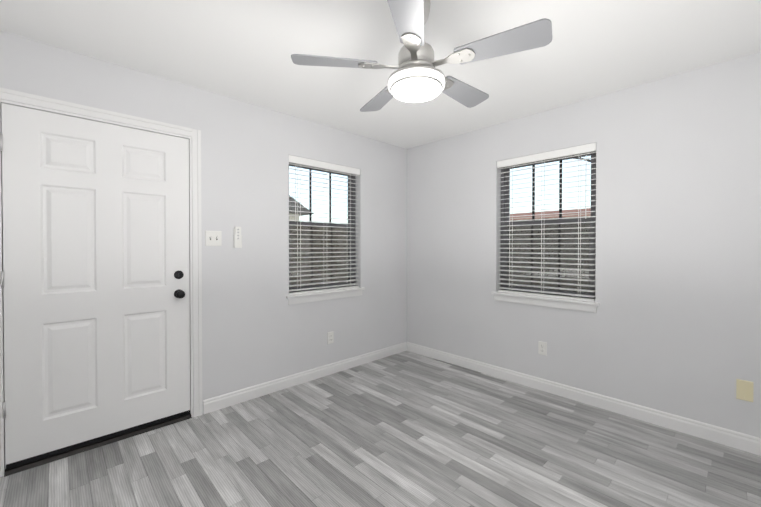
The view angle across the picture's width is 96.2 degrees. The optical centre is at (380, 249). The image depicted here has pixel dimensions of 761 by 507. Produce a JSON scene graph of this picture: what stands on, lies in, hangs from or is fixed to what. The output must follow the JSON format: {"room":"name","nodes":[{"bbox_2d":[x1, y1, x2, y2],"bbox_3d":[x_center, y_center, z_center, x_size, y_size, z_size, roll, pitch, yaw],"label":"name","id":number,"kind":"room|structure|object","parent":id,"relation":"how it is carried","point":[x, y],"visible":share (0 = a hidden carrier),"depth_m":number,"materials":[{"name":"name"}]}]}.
{"room":"empty living room","nodes":[
{"label":"empty living room","id":0,"kind":"room"},
{"bbox_2d":[0,31,406,413],"bbox_3d":[-1.026,0.018,2.968,3.876,2.440,0.150,-1,1,-44],"label":"wall","id":1,"kind":"structure","parent":0,"point":[257,329],"depth_m":2.86,"materials":[{"name":"paint"}]},
{"bbox_2d":[0,103,189,469],"bbox_3d":[-1.734,0.206,2.183,0.931,2.020,0.115,-1,1,-44],"label":"door","id":2,"kind":"structure","parent":1,"relation":"in","point":[95,279],"depth_m":2.13,"materials":[{"name":"white wood"}]},
{"bbox_2d":[4,413,191,476],"bbox_3d":[-1.784,1.231,2.252,0.930,0.028,0.162,-1,1,-44],"label":"door threshold sill","id":3,"kind":"structure","parent":1,"relation":"attached to","point":[27,466],"depth_m":2.13,"materials":[{"name":"brown metal"}]},
{"bbox_2d":[0,87,201,476],"bbox_3d":[-1.782,0.182,2.239,1.074,2.126,0.168,-1,1,-44],"label":"door frame","id":4,"kind":"structure","parent":1,"relation":"attached to","point":[42,101],"depth_m":2.45,"materials":[{"name":"white wood"}]},
{"bbox_2d":[205,231,221,245],"bbox_3d":[-1.276,-0.084,2.613,0.116,0.115,0.018,-1,1,-44],"label":"switch plate","id":5,"kind":"object","parent":1,"relation":"attached to","point":[213,238],"visible":1,"depth_m":2.62,"materials":[{"name":"white plastic"}]},
{"bbox_2d":[233,227,241,247],"bbox_3d":[-1.144,-0.097,2.735,0.058,0.168,0.024,-1,1,-44],"label":"remote","id":6,"kind":"object","parent":1,"relation":"attached to","point":[237,236],"visible":1,"depth_m":2.72,"materials":[{"name":"white plastic"}]},
{"bbox_2d":[203,342,406,413],"bbox_3d":[-0.974,1.187,2.916,3.563,0.102,0.014,-1,1,-44],"label":"baseboard","id":7,"kind":"structure","parent":1,"relation":"attached to","point":[236,397],"depth_m":3.08,"materials":[{"name":"white wood"}]},
{"bbox_2d":[289,163,355,291],"bbox_3d":[-0.597,-0.209,3.431,0.840,1.285,0.063,-1,1,-44],"label":"window","id":8,"kind":"structure","parent":1,"relation":"in","point":[328,231],"depth_m":3.47,"materials":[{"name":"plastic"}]},
{"bbox_2d":[289,155,359,294],"bbox_3d":[-0.542,-0.219,3.374,0.832,1.260,0.066,-1,1,-44],"label":"window blind","id":9,"kind":"object","parent":8,"relation":"attached to","point":[305,162],"visible":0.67,"depth_m":3.31,"materials":[{"name":"white plastic"}]},
{"bbox_2d":[286,287,364,304],"bbox_3d":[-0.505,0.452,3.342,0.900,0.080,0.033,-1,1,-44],"label":"window sill","id":10,"kind":"structure","parent":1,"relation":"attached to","point":[298,300],"depth_m":3.29,"materials":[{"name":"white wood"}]},
{"bbox_2d":[327,331,333,343],"bbox_3d":[-0.493,0.874,3.374,0.070,0.115,0.009,-1,1,-44],"label":"electrical outlet","id":11,"kind":"object","parent":1,"relation":"attached to","point":[330,337],"visible":1,"depth_m":3.37,"materials":[{"name":"white plastic"}]},
{"bbox_2d":[0,351,760,506],"bbox_3d":[0.209,1.301,1.682,3.876,0.100,3.734,-1,1,-44],"label":"floor","id":12,"kind":"structure","parent":0,"point":[407,429],"depth_m":2.04,"materials":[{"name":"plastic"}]},
{"bbox_2d":[0,0,760,148],"bbox_3d":[0.209,-1.239,1.657,3.876,0.100,3.734,-1,1,-44],"label":"ceiling","id":13,"kind":"structure","parent":0,"point":[243,50],"depth_m":2.01,"materials":[{"name":"white paint"}]},
{"bbox_2d":[291,0,551,111],"bbox_3d":[0.205,-0.971,1.686,1.097,0.437,1.148,-1,1,-44],"label":"ceiling fan","id":14,"kind":"object","parent":13,"relation":"hanging from","point":[417,76],"visible":1,"depth_m":1.55,"materials":[{"name":"silver metal"}]},
{"bbox_2d":[407,52,760,437],"bbox_3d":[1.611,0.019,2.898,0.150,2.440,3.584,-1,1,-44],"label":"wall","id":15,"kind":"structure","parent":0,"point":[672,325],"depth_m":2.51,"materials":[{"name":"paint"}]},
{"bbox_2d":[538,341,546,355],"bbox_3d":[1.420,0.868,2.992,0.009,0.115,0.070,-1,1,-44],"label":"electrical outlet","id":16,"kind":"object","parent":15,"relation":"attached to","point":[542,348],"visible":1,"depth_m":2.99,"materials":[{"name":"white plastic"}]},
{"bbox_2d":[491,292,599,312],"bbox_3d":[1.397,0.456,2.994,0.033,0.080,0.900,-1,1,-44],"label":"window sill","id":17,"kind":"structure","parent":15,"relation":"attached to","point":[570,306],"depth_m":2.94,"materials":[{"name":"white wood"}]},
{"bbox_2d":[500,151,595,298],"bbox_3d":[1.494,-0.206,3.079,0.063,1.285,0.840,-1,1,-44],"label":"window","id":18,"kind":"structure","parent":15,"relation":"in","point":[533,221],"depth_m":3.07,"materials":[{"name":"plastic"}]},
{"bbox_2d":[497,143,595,301],"bbox_3d":[1.437,-0.216,3.025,0.066,1.260,0.832,-1,1,-44],"label":"window blind","id":19,"kind":"object","parent":18,"relation":"attached to","point":[558,154],"visible":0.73,"depth_m":2.97,"materials":[{"name":"white plastic"}]},
{"bbox_2d":[407,342,760,455],"bbox_3d":[1.500,1.188,2.908,0.014,0.102,3.434,-1,1,-44],"label":"baseboard","id":20,"kind":"structure","parent":15,"relation":"attached to","point":[732,438],"depth_m":2.61,"materials":[{"name":"white wood"}]},
{"bbox_2d":[736,379,752,401],"bbox_3d":[2.255,0.874,2.114,0.008,0.124,0.072,-1,1,-44],"label":"electrical outlet","id":21,"kind":"object","parent":15,"relation":"attached to","point":[744,389],"visible":1,"depth_m":2.11,"materials":[{"name":"beige plastic"}]},
{"label":"outside","id":22,"kind":"structure","parent":0,"visible":0},
{"bbox_3d":[0.243,1.598,6.965,70.000,0.100,70.000,-1,1,-44],"label":"ground","id":23,"kind":"structure","parent":22,"visible":0},
{"bbox_2d":[289,197,313,220],"bbox_3d":[-9.822,-0.765,10.708,13.400,4.550,7.300,-1,1,-44],"label":"house","id":24,"kind":"structure","parent":23,"relation":"on","point":[291,204],"depth_m":12.66,"materials":[{"name":"grey"}]},
{"bbox_2d":[510,208,590,220],"bbox_3d":[13.309,-0.384,16.606,8.800,3.670,22.800,-1,1,-44],"label":"house","id":25,"kind":"structure","parent":23,"relation":"on","point":[569,215],"depth_m":17.34,"materials":[{"name":"grey"}]},
{"bbox_2d":[513,217,590,221],"bbox_3d":[-0.179,0.419,1.325,17.635,2.370,18.423,-1,1,-44],"label":"fence","id":26,"kind":"object","parent":23,"relation":"on","point":[546,218],"depth_m":9.18,"materials":[{"name":"brown wood"}]}
]}

